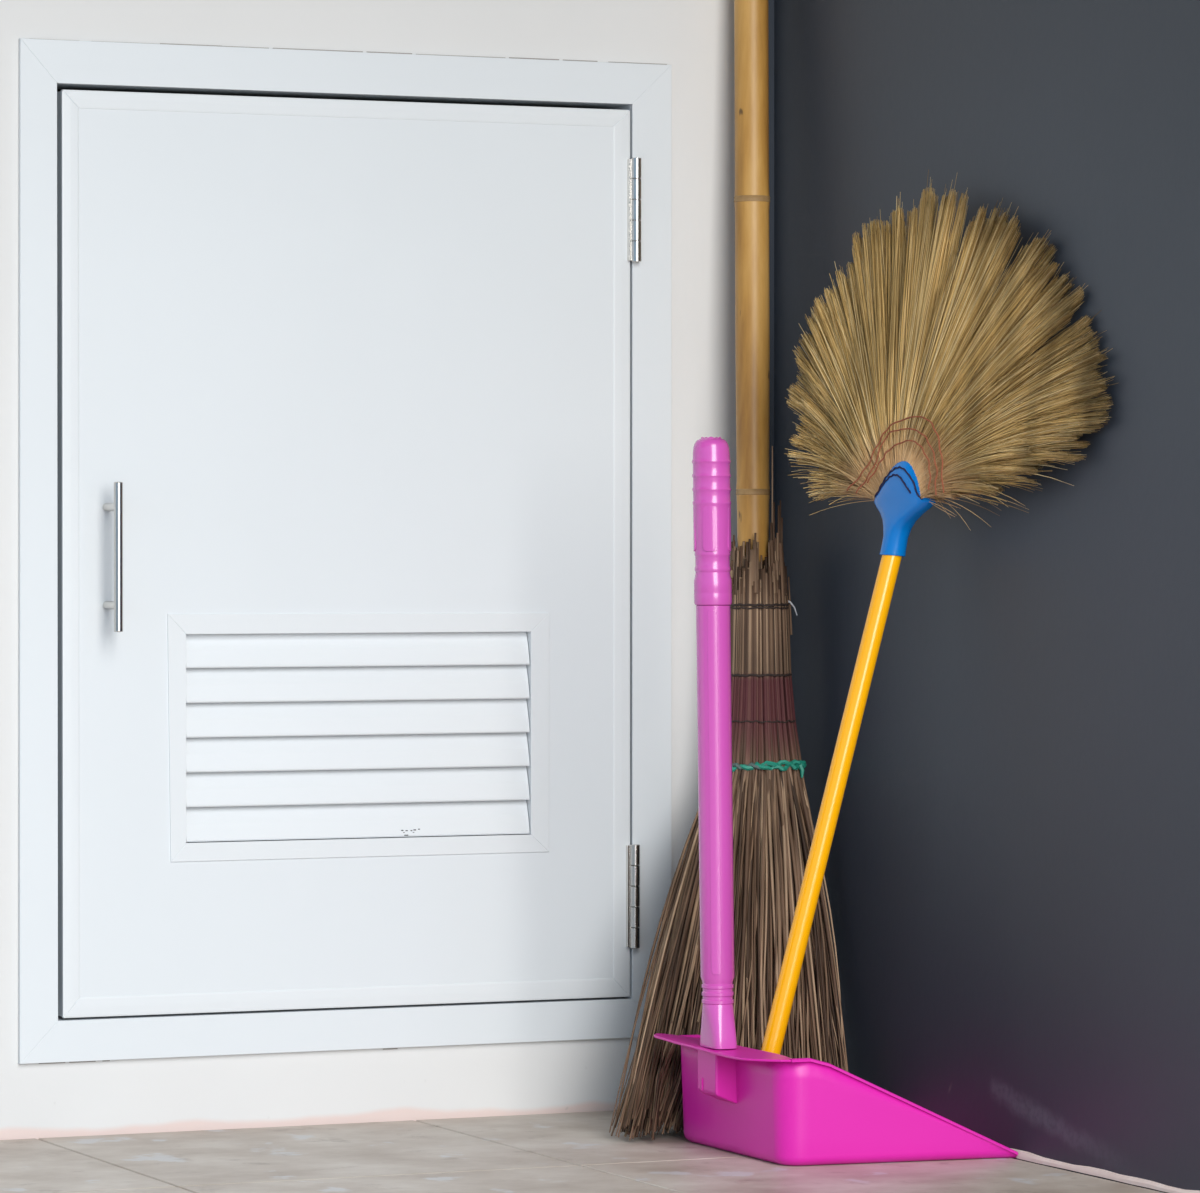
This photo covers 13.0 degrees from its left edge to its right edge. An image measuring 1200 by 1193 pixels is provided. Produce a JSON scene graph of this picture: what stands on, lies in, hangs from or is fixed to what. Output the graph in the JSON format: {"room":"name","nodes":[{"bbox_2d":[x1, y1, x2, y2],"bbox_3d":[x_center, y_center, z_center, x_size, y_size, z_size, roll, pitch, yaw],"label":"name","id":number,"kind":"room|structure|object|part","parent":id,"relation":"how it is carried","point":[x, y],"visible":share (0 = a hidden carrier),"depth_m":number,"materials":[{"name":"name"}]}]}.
{"room":"utility room","nodes":[
{"label":"utility room","id":0,"kind":"room"},
{"bbox_2d":[0,0,773,1139],"bbox_3d":[-1.626,-0.416,4.537,4.120,2.060,0.120,0,1,-24],"label":"wall","id":1,"kind":"structure","parent":0,"point":[695,37],"depth_m":5.11,"materials":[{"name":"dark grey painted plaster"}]},
{"bbox_2d":[18,38,671,1063],"bbox_3d":[-0.250,-0.044,5.111,0.673,0.965,0.066,0,1,-24],"label":"trim","id":2,"kind":"structure","parent":1,"relation":"attached to","point":[46,66],"depth_m":5.07,"materials":[{"name":"white paint"}]},
{"bbox_2d":[57,90,640,1017],"bbox_3d":[-0.234,-0.041,5.083,0.595,0.875,0.078,0,1,-24],"label":"door","id":3,"kind":"structure","parent":1,"relation":"in","point":[343,386],"depth_m":5.08,"materials":[{"name":"white plastic"}]},
{"bbox_3d":[-0.460,0.008,4.965,0.008,0.008,0.033,0,1,-24],"label":"handle post","id":4,"kind":"part","parent":3,"relation":"part of","materials":[{"name":"silver metal"}]},
{"bbox_3d":[-0.460,-0.084,4.964,0.008,0.008,0.033,0,1,-24],"label":"handle post","id":5,"kind":"part","parent":3,"relation":"part of","materials":[{"name":"silver metal"}]},
{"bbox_3d":[-0.452,-0.037,4.948,0.009,0.141,0.009,0,1,-16],"label":"handle","id":6,"kind":"part","parent":3,"relation":"part of","materials":[{"name":"silver metal"}]},
{"bbox_3d":[-0.239,0.134,5.104,0.362,0.205,0.038,0,1,-24],"label":"vent frame","id":7,"kind":"part","parent":3,"relation":"part of","materials":[{"name":"white plastic"}]},
{"bbox_2d":[0,1110,1162,1192],"bbox_3d":[18.304,1.000,-35.910,120.000,0.120,90.000,0,1,-24],"label":"floor","id":8,"kind":"structure","parent":0,"point":[576,1152],"depth_m":4.74,"materials":[{"name":"tile"}]},
{"bbox_2d":[609,0,847,1139],"bbox_3d":[0.148,-0.303,5.054,0.183,1.616,0.390,0,1,23],"label":"broom","id":9,"kind":"object","parent":8,"relation":"on","point":[773,828],"visible":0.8,"depth_m":5.12,"materials":[{"name":"brown wood"}]},
{"bbox_2d":[654,437,1017,1165],"bbox_3d":[0.205,0.182,4.866,0.266,0.657,0.279,0,1,-24],"label":"dustpan","id":10,"kind":"object","parent":8,"relation":"on","point":[759,1104],"visible":1,"depth_m":4.80,"materials":[{"name":"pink plastic"}]},
{"bbox_3d":[0.087,-0.062,4.817,0.004,0.041,0.016,0,1,5],"label":"grip panel","id":11,"kind":"part","parent":10,"relation":"part of","materials":[{"name":"pink plastic"}]},
{"bbox_3d":[0.101,-0.062,4.801,0.016,0.041,0.004,0,1,7],"label":"grip panel","id":12,"kind":"part","parent":10,"relation":"part of","materials":[{"name":"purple plastic"}]},
{"bbox_2d":[698,1049,736,1103],"bbox_3d":[0.108,0.439,4.827,0.025,0.050,0.041,0,1,-24],"label":"socket","id":13,"kind":"object","parent":10,"relation":"attached to","point":[717,1075],"depth_m":4.81,"materials":[{"name":"pink plastic"}]},
{"bbox_2d":[654,1033,791,1061],"bbox_3d":[0.112,0.414,4.828,0.045,0.006,0.245,0,1,-24],"label":"rim","id":14,"kind":"object","parent":10,"relation":"attached to","point":[704,1047],"depth_m":4.81,"materials":[{"name":"pink plastic"}]},
{"bbox_3d":[0.118,-0.062,4.815,0.004,0.041,0.016,0,1,5],"label":"grip panel","id":15,"kind":"part","parent":10,"relation":"part of","materials":[{"name":"pink plastic"}]},
{"bbox_2d":[761,169,1116,1053],"bbox_3d":[0.270,0.057,4.813,0.177,0.904,0.528,0,1,-36],"label":"broom","id":16,"kind":"object","parent":10,"relation":"in","point":[925,393],"visible":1,"depth_m":4.86,"materials":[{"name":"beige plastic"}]},
{"bbox_3d":[0.205,0.231,4.879,0.157,0.555,0.018,0,1,-13],"label":"handle","id":17,"kind":"part","parent":16,"relation":"part of","materials":[{"name":"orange plastic"}]},
{"bbox_2d":[774,0,1199,1192],"bbox_3d":[0.461,-0.418,4.762,0.120,2.060,1.150,0,1,-24],"label":"wall","id":18,"kind":"structure","parent":0,"point":[1012,874],"depth_m":4.79,"materials":[{"name":"grey paint"}]},
{"bbox_2d":[1010,1148,1199,1192],"bbox_3d":[0.505,0.511,4.514,0.005,0.007,1.652,0,1,-24],"label":"trim","id":19,"kind":"structure","parent":18,"relation":"attached to","point":[1023,1155],"depth_m":4.66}
]}

